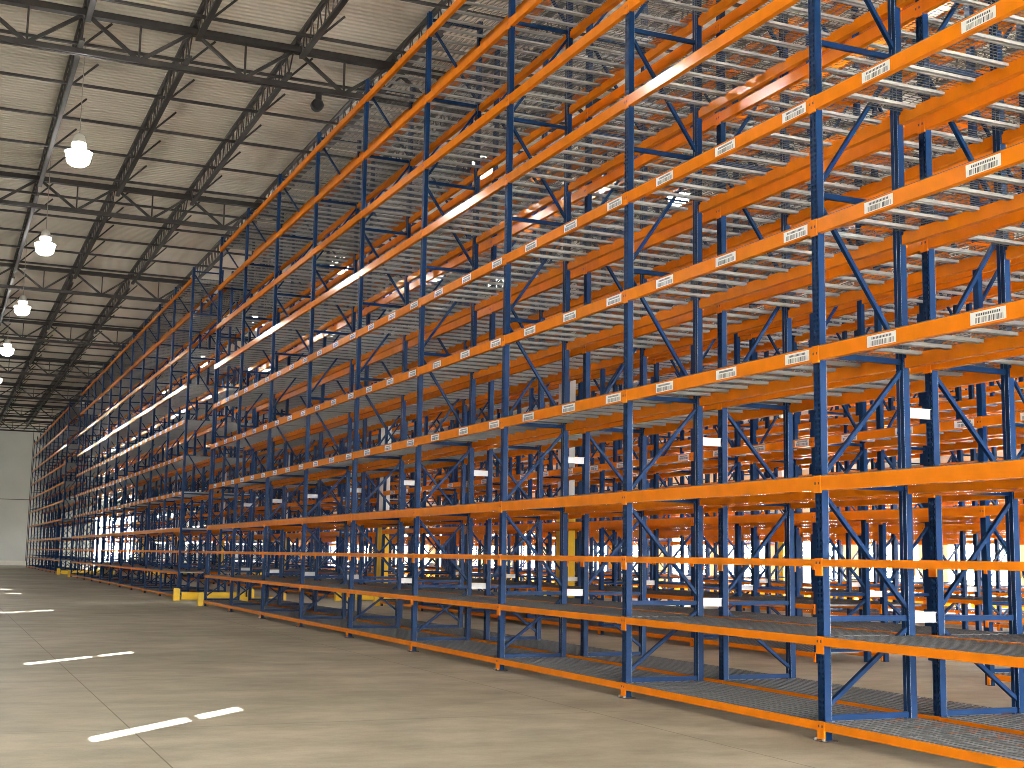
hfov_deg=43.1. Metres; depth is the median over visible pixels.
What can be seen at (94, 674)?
floor
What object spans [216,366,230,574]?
column
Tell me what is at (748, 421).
bay
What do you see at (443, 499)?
bay
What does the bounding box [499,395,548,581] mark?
bay
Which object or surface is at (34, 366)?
bridging angle
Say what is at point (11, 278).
joist
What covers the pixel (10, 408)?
bridging angle
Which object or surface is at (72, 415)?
bay
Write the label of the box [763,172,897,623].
bay
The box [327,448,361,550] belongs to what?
bay
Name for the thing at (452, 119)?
joist
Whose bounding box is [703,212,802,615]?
bay
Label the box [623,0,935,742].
bay
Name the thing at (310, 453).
bay
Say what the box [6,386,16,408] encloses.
joist
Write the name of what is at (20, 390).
bridging angle
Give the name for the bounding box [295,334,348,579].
bay
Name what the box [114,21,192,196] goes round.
joist
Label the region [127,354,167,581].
bay
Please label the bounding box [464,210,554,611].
bay
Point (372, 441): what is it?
bay
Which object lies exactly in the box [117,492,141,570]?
bay
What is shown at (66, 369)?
joist
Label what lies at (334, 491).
bay
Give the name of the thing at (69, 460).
bay
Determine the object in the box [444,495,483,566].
bay
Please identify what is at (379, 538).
column
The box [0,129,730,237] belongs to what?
bridging angle
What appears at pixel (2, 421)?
bridging angle
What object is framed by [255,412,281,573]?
bay
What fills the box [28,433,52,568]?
bay
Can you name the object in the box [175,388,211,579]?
bay
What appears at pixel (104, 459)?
bay
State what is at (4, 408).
joist
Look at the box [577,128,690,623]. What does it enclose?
bay
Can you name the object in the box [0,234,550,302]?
bridging angle
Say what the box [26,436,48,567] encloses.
bay
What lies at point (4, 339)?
bridging angle
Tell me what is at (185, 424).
bay
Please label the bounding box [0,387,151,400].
bridging angle
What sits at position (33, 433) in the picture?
trim
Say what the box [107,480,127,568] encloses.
bay
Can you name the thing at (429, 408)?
bay
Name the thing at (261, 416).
bay
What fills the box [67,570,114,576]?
guard
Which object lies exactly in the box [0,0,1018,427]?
ceiling
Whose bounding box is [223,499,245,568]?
bay
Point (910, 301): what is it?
bay
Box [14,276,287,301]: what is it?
bridging angle
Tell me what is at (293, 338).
column
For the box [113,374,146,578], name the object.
bay
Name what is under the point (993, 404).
bay
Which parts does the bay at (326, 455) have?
post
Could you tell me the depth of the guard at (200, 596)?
38.86 m
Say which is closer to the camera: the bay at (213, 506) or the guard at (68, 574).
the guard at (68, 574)
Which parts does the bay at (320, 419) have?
post, post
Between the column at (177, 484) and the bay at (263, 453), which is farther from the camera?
the column at (177, 484)
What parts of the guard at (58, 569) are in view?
rail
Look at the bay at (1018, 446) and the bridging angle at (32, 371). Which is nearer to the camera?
the bay at (1018, 446)
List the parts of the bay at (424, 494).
post, post, post, post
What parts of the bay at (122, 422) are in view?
post, post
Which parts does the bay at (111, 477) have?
post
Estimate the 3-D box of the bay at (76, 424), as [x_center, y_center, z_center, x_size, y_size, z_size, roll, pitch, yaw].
[-32.710,8.326,96.973,1.088,11.253,3.753,4,-8,-23]
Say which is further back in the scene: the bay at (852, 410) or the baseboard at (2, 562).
the baseboard at (2, 562)
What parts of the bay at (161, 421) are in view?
post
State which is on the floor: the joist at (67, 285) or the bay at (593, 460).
the bay at (593, 460)
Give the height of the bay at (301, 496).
11.253 m
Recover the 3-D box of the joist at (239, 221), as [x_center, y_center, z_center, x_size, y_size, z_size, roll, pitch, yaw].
[-11.431,-5.181,50.496,0.120,0.680,14.110,4,-8,-23]
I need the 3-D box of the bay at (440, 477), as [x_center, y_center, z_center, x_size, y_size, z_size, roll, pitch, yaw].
[-2.725,2.998,53.324,1.088,11.253,3.753,4,-8,-23]
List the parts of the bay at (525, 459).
post, post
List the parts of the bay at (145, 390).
post, post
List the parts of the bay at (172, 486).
post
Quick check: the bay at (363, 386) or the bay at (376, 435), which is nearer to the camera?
the bay at (376, 435)
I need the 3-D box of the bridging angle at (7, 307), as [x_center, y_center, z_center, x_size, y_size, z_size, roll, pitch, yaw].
[-16.935,-3.376,65.013,49.500,0.655,0.080,4,-8,-23]
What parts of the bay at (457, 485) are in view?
post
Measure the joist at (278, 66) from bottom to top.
0.680 m
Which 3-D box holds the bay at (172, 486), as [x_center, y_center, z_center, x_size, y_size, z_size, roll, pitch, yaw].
[-23.191,7.430,89.079,1.088,11.253,3.753,4,-8,-23]
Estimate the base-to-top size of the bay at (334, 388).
11.263 m
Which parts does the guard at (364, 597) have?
guard post, rail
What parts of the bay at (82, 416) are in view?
post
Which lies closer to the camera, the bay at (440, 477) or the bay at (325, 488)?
the bay at (440, 477)
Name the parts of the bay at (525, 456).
post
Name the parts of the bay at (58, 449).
post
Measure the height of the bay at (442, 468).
11.253 m
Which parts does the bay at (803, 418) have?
post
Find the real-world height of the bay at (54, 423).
11.253 m
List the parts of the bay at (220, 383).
post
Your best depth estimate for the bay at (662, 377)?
38.76 m
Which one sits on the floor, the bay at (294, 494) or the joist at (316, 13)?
the bay at (294, 494)
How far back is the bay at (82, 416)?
88.97 m
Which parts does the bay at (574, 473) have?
post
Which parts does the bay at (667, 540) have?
post, post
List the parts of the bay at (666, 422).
post, post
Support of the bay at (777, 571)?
on the floor
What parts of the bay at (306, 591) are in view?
post, post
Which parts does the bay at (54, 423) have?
post, post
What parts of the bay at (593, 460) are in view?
post, post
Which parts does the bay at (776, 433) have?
post, post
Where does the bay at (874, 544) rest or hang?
on the floor
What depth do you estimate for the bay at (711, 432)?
43.92 m
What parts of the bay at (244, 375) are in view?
post, post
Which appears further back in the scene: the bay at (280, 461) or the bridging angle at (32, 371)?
the bridging angle at (32, 371)
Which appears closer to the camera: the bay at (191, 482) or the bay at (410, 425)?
the bay at (410, 425)
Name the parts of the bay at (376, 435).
post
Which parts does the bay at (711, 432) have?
post, post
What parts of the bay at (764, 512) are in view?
post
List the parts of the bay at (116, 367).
post, post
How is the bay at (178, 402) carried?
on the floor
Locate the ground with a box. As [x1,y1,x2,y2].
[93,565,1007,596]
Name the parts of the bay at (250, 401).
post, post, post, post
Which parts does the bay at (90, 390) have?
post, post, post, post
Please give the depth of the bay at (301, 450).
52.72 m
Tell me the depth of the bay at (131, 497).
107.26 m
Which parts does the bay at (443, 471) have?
post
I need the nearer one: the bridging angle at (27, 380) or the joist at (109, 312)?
the joist at (109, 312)
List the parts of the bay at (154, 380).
post, post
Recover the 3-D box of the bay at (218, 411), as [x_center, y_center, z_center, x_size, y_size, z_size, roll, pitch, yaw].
[-17.012,5.680,75.194,1.088,11.253,3.753,4,-8,-23]
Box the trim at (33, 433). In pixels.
[25,433,260,560]
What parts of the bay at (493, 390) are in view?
post, post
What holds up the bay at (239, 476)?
on the floor
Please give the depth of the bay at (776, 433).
30.76 m
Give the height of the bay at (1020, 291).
11.253 m
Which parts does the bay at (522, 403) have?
post, post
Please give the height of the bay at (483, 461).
11.253 m
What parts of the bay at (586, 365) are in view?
post, post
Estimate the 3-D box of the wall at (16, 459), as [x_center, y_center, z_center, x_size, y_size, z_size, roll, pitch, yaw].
[-45.987,11.173,129.209,49.500,13.720,0.250,4,-8,-23]
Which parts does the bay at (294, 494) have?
post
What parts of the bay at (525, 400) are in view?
post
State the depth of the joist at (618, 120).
40.97 m
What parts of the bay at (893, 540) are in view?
post, post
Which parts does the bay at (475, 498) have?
post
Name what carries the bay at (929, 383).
on the floor
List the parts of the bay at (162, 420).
post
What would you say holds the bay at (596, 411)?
on the floor
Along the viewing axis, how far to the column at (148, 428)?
95.80 m
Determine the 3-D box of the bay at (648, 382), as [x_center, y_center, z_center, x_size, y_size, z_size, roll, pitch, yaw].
[3.425,1.691,42.768,1.088,11.253,3.804,4,-8,-23]
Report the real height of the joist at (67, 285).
0.680 m
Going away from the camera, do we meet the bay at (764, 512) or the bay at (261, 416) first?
the bay at (764, 512)
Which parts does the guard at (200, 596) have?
guard post, rail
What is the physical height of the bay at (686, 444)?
11.253 m
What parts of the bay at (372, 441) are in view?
post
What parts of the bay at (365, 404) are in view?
post, post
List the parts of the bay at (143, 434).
post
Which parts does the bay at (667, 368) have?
post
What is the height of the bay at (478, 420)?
11.253 m
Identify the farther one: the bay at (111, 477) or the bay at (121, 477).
the bay at (111, 477)
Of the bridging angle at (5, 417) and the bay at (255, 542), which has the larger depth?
the bridging angle at (5, 417)
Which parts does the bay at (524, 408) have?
post, post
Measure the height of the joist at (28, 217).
0.680 m
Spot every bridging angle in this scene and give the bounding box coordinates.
[0,23,772,157]
[0,64,710,181]
[0,98,772,219]
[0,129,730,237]
[0,156,487,227]
[0,184,397,236]
[0,198,433,259]
[0,217,449,277]
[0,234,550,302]
[0,250,342,294]
[0,289,270,321]
[0,296,266,330]
[0,323,226,351]
[0,331,178,354]
[0,339,170,361]
[0,345,253,373]
[0,352,224,377]
[0,361,236,383]
[0,371,100,384]
[0,380,80,392]
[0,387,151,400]
[0,390,92,400]
[0,393,199,409]
[0,398,84,407]
[0,401,131,414]
[0,406,260,424]
[0,408,123,419]
[0,411,94,421]
[0,421,46,426]
[0,421,46,429]
[1,376,133,390]
[1,417,112,427]
[2,414,115,425]
[3,309,266,338]
[7,366,84,378]
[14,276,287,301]
[100,0,843,125]
[400,0,889,93]
[733,3,1002,57]
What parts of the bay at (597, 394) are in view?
post, post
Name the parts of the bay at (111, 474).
post, post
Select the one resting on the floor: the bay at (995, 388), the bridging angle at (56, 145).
the bay at (995, 388)
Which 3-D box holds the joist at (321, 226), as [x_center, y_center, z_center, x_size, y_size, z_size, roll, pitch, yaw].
[-9.275,-5.019,51.435,0.120,0.680,14.110,4,-8,-23]
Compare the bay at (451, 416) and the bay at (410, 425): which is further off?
the bay at (410, 425)
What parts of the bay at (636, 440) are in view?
post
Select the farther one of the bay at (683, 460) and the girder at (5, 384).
the girder at (5, 384)
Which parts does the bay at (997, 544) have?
post, post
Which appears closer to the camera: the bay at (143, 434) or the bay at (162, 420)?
the bay at (143, 434)
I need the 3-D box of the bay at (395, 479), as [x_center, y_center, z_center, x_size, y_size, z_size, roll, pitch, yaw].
[-6.671,5.917,75.686,1.088,11.253,3.753,4,-8,-23]
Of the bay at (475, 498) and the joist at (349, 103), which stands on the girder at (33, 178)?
the joist at (349, 103)
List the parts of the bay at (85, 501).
post, post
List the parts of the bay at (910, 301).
post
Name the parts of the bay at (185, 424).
post, post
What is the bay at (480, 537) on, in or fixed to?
on the floor
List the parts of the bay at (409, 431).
post, post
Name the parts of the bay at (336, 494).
post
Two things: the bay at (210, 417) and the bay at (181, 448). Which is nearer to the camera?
the bay at (181, 448)
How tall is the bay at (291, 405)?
11.263 m
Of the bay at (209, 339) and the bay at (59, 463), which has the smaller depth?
the bay at (209, 339)
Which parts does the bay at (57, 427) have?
post, post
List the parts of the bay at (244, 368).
post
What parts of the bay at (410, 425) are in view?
post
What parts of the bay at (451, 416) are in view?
post, post, post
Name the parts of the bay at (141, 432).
post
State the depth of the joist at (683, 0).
28.82 m
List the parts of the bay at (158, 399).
post, post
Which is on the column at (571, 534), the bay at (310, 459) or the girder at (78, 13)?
the girder at (78, 13)
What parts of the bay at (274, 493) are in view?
post, post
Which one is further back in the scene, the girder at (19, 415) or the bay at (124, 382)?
the girder at (19, 415)
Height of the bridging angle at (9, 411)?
0.655 m
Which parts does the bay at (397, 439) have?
post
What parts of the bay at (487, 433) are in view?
post, post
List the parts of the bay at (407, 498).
post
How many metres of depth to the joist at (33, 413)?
113.57 m
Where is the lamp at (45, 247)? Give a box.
[34,161,55,255]
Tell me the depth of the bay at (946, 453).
36.91 m
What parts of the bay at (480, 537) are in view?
post, post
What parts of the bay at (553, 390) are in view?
post, post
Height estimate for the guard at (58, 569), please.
0.400 m
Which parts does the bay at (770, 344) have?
post, post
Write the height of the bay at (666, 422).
11.263 m
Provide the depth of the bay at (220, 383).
69.95 m
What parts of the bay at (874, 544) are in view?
post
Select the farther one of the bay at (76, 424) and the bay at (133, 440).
the bay at (76, 424)
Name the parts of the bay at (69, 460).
post, post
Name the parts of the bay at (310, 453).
post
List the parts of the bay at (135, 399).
post, post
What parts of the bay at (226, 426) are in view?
post, post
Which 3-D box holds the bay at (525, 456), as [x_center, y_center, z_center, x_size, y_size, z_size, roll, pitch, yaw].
[-0.145,5.869,74.515,1.088,11.253,3.753,4,-8,-23]
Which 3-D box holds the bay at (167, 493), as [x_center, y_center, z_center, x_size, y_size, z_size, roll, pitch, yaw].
[-31.357,11.109,117.658,1.088,11.253,3.804,4,-8,-23]
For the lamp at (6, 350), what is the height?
3.000 m
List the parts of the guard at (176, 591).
guard post, rail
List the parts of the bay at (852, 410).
post, post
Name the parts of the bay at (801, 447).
post, post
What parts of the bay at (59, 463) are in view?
post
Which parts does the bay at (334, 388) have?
post, post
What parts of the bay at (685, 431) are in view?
post, post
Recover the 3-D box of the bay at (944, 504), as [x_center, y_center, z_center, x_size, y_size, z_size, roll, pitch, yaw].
[13.776,1.925,43.236,1.088,11.253,3.753,4,-8,-23]
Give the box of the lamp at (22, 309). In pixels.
[14,243,30,315]
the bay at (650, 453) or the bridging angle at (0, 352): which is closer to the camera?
the bay at (650, 453)
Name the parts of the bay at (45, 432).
post, post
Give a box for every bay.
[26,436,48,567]
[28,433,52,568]
[31,429,56,568]
[34,425,59,569]
[38,421,64,570]
[41,417,69,571]
[45,412,74,571]
[45,449,68,566]
[45,452,64,565]
[49,407,79,572]
[49,463,68,564]
[53,434,77,567]
[54,401,85,572]
[58,430,82,568]
[64,419,88,569]
[66,418,92,569]
[70,381,105,577]
[72,414,99,570]
[76,373,114,579]
[78,415,104,571]
[83,364,123,580]
[91,355,132,582]
[91,459,113,567]
[94,394,123,575]
[98,447,117,567]
[99,344,142,584]
[101,385,132,576]
[104,477,120,569]
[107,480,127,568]
[108,332,156,586]
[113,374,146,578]
[113,477,134,569]
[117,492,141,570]
[117,497,138,558]
[118,319,170,589]
[118,364,159,580]
[124,472,145,571]
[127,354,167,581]
[130,304,185,592]
[132,421,161,572]
[134,432,150,559]
[139,337,186,584]
[142,416,170,561]
[143,287,202,595]
[150,332,201,585]
[151,424,171,560]
[154,420,174,563]
[155,493,172,559]
[158,267,223,596]
[162,415,174,561]
[164,310,215,588]
[166,393,202,578]
[171,484,190,559]
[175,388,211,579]
[182,294,238,591]
[185,482,199,562]
[186,480,207,568]
[186,485,206,568]
[190,372,225,579]
[192,397,220,575]
[192,506,215,561]
[197,271,261,596]
[200,371,242,583]
[201,381,235,576]
[202,208,290,611]
[213,357,251,585]
[214,375,251,564]
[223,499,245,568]
[224,452,247,573]
[227,476,241,570]
[228,347,268,587]
[229,174,326,618]
[229,373,266,574]
[238,455,264,565]
[243,364,283,574]
[244,340,297,587]
[248,221,326,605]
[253,498,275,561]
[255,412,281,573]
[257,355,301,567]
[260,132,369,626]
[267,328,314,592]
[270,415,303,567]
[276,342,313,575]
[277,187,367,612]
[278,461,309,575]
[285,312,344,596]
[289,489,309,564]
[289,490,315,565]
[293,457,327,575]
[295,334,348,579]
[298,79,422,637]
[298,488,325,575]
[305,452,340,575]
[308,453,338,569]
[309,287,375,596]
[313,155,414,619]
[318,313,378,579]
[321,448,360,579]
[324,485,335,575]
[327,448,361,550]
[342,386,379,579]
[347,11,494,651]
[347,429,377,571]
[348,287,400,583]
[350,443,377,571]
[357,97,473,629]
[364,354,413,584]
[364,424,397,579]
[364,426,397,571]
[370,363,411,584]
[380,243,464,610]
[388,347,442,583]
[392,351,440,583]
[392,437,409,573]
[397,493,409,575]
[404,469,436,583]
[406,420,437,576]
[410,0,587,670]
[417,24,548,641]
[419,419,460,584]
[419,466,460,583]
[420,203,514,617]
[420,236,502,605]
[420,345,460,584]
[424,468,458,576]
[428,467,459,576]
[440,498,477,577]
[441,464,478,567]
[443,467,492,584]
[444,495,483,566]
[445,327,500,590]
[447,354,512,590]
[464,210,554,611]
[471,169,579,624]
[472,398,524,589]
[473,456,515,578]
[473,461,499,568]
[478,306,545,590]
[484,0,647,658]
[491,456,526,579]
[497,0,720,698]
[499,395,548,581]
[506,353,557,590]
[510,400,525,580]
[512,452,555,570]
[514,175,618,601]
[526,131,654,634]
[534,330,597,584]
[534,393,552,581]
[542,272,622,601]
[543,450,589,571]
[574,272,649,599]
[575,382,638,600]
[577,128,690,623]
[581,0,795,682]
[589,442,622,585]
[590,247,690,606]
[596,487,606,584]
[597,442,622,578]
[599,69,752,646]
[604,376,670,600]
[606,437,665,588]
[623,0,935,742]
[632,242,718,607]
[632,371,649,586]
[633,360,690,588]
[649,371,709,590]
[650,228,767,612]
[654,74,799,637]
[670,436,734,592]
[684,292,766,610]
[688,345,759,579]
[691,2,881,662]
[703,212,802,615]
[713,335,803,596]
[717,0,1023,734]
[728,179,860,616]
[728,342,774,594]
[741,252,841,615]
[748,10,931,661]
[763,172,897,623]
[775,315,877,610]
[807,0,1023,685]
[808,311,900,600]
[809,237,924,622]
[810,139,976,628]
[811,0,1023,767]
[840,301,922,598]
[852,127,1008,632]
[857,295,961,614]
[869,1,1023,524]
[874,290,982,613]
[893,202,1023,630]
[916,291,1007,609]
[917,0,1023,736]
[917,111,1023,606]
[943,444,1023,591]
[950,378,1023,614]
[962,112,1023,604]
[973,50,1023,684]
[990,292,1023,629]
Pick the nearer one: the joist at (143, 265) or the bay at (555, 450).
the joist at (143, 265)
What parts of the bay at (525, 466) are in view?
post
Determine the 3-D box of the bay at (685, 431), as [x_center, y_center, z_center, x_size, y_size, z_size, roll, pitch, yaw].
[7.336,3.749,57.706,1.088,11.253,3.753,4,-8,-23]
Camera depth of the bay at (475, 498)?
83.22 m
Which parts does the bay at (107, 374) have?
post, post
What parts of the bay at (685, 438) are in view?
post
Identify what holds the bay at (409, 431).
on the floor
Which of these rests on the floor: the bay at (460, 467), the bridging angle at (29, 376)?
the bay at (460, 467)
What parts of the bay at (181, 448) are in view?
post, post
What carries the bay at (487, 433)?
on the floor
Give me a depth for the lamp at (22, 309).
50.47 m
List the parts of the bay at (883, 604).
post, post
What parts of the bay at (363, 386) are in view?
post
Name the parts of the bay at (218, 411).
post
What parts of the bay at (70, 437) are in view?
post, post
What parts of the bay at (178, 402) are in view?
post, post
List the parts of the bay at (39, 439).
post, post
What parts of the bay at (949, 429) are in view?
post, post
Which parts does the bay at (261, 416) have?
post, post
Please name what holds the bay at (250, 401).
on the floor
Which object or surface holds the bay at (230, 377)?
on the floor
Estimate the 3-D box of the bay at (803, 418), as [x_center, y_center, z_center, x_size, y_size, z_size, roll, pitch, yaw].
[8.745,1.549,41.045,1.088,11.253,3.753,4,-8,-23]
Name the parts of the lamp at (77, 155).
cord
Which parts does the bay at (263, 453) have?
post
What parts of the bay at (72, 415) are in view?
post, post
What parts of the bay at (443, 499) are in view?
post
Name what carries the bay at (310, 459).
on the floor
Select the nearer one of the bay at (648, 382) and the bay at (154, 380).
the bay at (648, 382)
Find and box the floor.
[0,565,1023,767]
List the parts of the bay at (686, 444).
post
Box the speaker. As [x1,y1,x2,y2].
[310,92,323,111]
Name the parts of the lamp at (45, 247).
cord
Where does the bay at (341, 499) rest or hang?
on the floor
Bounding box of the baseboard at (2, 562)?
[0,560,47,565]
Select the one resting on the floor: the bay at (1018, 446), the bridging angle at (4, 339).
the bay at (1018, 446)
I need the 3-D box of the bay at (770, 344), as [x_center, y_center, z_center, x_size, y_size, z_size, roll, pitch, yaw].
[4.389,-0.383,27.107,1.088,11.253,3.753,4,-8,-23]
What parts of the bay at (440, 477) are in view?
post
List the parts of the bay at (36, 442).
post, post, post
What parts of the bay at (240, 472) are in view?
post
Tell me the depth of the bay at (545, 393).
72.96 m
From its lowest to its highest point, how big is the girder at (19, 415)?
1.035 m
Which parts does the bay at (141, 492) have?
post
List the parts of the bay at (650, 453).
post, post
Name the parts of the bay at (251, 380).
post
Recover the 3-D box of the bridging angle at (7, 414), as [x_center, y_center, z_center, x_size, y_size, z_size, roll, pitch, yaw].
[-40.219,3.220,117.332,49.500,0.655,0.080,4,-8,-23]
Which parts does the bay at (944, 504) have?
post, post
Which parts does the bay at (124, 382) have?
post, post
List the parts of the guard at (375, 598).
guard post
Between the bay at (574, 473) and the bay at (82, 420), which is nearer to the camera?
the bay at (574, 473)
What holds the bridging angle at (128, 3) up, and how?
attached to the ceiling
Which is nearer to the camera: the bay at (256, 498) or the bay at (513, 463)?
the bay at (513, 463)
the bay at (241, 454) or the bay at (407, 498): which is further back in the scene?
the bay at (241, 454)
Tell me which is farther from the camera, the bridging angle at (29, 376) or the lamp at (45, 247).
the bridging angle at (29, 376)
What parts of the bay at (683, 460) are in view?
post, post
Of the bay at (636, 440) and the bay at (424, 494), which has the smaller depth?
the bay at (424, 494)
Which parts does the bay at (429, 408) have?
post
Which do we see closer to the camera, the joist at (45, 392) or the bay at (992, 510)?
the bay at (992, 510)
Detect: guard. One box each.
[57,568,99,574]
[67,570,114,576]
[173,588,253,600]
[197,592,285,605]
[334,592,372,600]
[373,596,408,605]
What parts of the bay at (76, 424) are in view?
post, post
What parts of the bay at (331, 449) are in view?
post, post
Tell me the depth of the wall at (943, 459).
59.06 m
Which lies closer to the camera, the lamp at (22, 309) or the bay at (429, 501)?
the lamp at (22, 309)
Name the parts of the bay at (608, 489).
post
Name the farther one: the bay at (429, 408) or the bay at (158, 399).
the bay at (158, 399)
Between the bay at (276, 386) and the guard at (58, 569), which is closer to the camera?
the bay at (276, 386)
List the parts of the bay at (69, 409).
post, post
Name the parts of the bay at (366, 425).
post, post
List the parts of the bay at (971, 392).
post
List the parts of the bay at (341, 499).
post, post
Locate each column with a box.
[141,428,148,556]
[173,484,179,564]
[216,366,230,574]
[279,338,293,568]
[376,260,395,582]
[556,136,577,618]
[609,487,612,578]
[774,335,784,595]
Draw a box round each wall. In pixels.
[0,426,292,567]
[294,275,1023,597]
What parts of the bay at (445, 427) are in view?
post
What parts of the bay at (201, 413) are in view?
post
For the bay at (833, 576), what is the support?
on the floor
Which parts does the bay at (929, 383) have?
post, post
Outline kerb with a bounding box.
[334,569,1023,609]
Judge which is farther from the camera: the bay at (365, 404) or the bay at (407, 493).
the bay at (407, 493)
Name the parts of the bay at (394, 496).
post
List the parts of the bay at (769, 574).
post, post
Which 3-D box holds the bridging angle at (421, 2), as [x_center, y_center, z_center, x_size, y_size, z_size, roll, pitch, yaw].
[-0.303,-8.087,27.642,49.500,0.655,0.080,4,-8,-23]
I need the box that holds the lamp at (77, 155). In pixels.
[65,47,92,166]
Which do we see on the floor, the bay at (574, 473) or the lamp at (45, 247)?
the bay at (574, 473)
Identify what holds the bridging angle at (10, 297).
attached to the ceiling
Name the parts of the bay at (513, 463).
post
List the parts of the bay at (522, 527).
post, post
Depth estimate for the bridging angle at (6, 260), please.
53.06 m
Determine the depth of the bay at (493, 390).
24.04 m
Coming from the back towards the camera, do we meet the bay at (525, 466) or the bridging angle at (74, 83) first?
the bay at (525, 466)
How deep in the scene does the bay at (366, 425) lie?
30.82 m
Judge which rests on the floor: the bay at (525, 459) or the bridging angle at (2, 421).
the bay at (525, 459)
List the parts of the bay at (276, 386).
post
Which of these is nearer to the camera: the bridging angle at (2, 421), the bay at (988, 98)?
the bay at (988, 98)
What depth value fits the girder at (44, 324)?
68.19 m
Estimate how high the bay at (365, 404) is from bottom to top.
11.263 m
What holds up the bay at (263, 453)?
on the floor
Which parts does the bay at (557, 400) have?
post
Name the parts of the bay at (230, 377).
post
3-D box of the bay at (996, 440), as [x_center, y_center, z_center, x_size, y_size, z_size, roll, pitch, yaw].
[7.381,-1.230,20.383,1.088,11.253,3.753,4,-8,-23]
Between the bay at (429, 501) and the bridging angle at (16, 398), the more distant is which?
the bridging angle at (16, 398)
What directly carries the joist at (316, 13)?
on the girder at (78, 13)
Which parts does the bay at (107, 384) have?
post, post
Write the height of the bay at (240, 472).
11.253 m
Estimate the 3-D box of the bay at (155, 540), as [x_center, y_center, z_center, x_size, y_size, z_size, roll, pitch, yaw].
[-24.408,7.339,88.549,1.088,11.253,3.753,4,-8,-23]
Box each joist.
[0,259,14,325]
[0,407,6,422]
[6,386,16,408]
[13,172,38,272]
[16,361,29,389]
[26,404,36,424]
[29,319,47,364]
[37,384,50,410]
[38,3,84,186]
[47,268,73,329]
[51,358,68,391]
[67,386,84,406]
[69,323,93,367]
[73,181,114,278]
[84,0,96,22]
[85,361,108,388]
[94,274,129,333]
[108,326,139,369]
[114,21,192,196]
[130,191,187,284]
[139,279,184,335]
[185,199,257,289]
[188,38,294,205]
[192,0,221,41]
[228,297,288,343]
[241,226,321,294]
[258,55,390,212]
[294,0,348,58]
[331,85,469,219]
[390,0,475,74]
[390,100,561,217]
[463,120,620,235]
[482,1,601,89]
[572,0,690,89]
[578,146,779,244]
[648,3,829,109]
[805,33,1016,145]
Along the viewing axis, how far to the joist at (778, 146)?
39.96 m
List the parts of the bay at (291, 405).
post, post, post, post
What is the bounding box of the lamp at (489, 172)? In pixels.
[480,77,491,178]
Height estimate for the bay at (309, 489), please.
11.253 m
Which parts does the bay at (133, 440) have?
post, post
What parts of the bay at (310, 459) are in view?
post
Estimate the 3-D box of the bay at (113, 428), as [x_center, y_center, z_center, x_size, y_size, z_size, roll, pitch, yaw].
[-22.043,5.304,73.003,1.088,11.253,3.753,4,-8,-23]
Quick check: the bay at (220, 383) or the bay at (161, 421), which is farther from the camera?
the bay at (161, 421)
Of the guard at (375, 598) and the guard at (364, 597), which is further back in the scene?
the guard at (364, 597)
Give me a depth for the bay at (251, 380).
59.90 m
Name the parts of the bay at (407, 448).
post, post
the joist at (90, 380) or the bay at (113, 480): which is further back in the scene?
the bay at (113, 480)
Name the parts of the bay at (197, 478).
post, post, post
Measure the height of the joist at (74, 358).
0.680 m
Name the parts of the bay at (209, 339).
post, post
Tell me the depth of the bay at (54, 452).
112.05 m
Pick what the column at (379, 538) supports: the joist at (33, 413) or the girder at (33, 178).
the girder at (33, 178)
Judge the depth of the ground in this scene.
122.88 m
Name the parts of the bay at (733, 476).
post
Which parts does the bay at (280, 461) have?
post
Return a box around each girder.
[0,0,934,166]
[0,171,481,252]
[0,262,537,334]
[0,318,253,354]
[0,356,253,383]
[0,383,410,420]
[0,404,134,421]
[0,420,113,434]
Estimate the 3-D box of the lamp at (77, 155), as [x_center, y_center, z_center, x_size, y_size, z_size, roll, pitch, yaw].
[-10.279,-6.652,30.971,0.640,3.000,0.640,4,-8,-23]
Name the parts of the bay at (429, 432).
post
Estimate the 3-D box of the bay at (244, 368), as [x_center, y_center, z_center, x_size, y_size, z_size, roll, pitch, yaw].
[-13.740,4.317,64.579,1.088,11.253,3.753,4,-8,-23]
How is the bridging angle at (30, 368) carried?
attached to the ceiling
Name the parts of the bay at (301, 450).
post, post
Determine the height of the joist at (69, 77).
0.680 m
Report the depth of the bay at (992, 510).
17.41 m
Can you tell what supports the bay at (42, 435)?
on the floor
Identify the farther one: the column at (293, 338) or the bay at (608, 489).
the bay at (608, 489)
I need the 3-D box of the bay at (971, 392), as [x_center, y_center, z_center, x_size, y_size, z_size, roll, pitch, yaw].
[9.420,-0.007,29.298,1.088,11.253,3.753,4,-8,-23]
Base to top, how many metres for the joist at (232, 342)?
0.680 m
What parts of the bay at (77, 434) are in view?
post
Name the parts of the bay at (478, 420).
post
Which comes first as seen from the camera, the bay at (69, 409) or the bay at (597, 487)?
the bay at (597, 487)
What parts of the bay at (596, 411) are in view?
plate, post, post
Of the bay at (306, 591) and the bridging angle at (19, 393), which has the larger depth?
the bridging angle at (19, 393)
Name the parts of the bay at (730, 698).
post, plate, post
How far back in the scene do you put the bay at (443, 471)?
68.13 m
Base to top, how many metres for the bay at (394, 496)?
11.253 m
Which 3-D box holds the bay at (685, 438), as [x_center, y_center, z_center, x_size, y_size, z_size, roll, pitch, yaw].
[7.056,4.264,61.598,1.088,11.253,3.753,4,-8,-23]
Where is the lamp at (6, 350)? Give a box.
[0,299,13,355]
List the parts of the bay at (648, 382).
post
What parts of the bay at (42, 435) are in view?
post, post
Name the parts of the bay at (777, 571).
post, post, post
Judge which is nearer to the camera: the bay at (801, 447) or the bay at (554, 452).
the bay at (801, 447)
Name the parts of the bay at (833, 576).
post, post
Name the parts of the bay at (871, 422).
post, post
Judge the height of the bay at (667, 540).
11.253 m

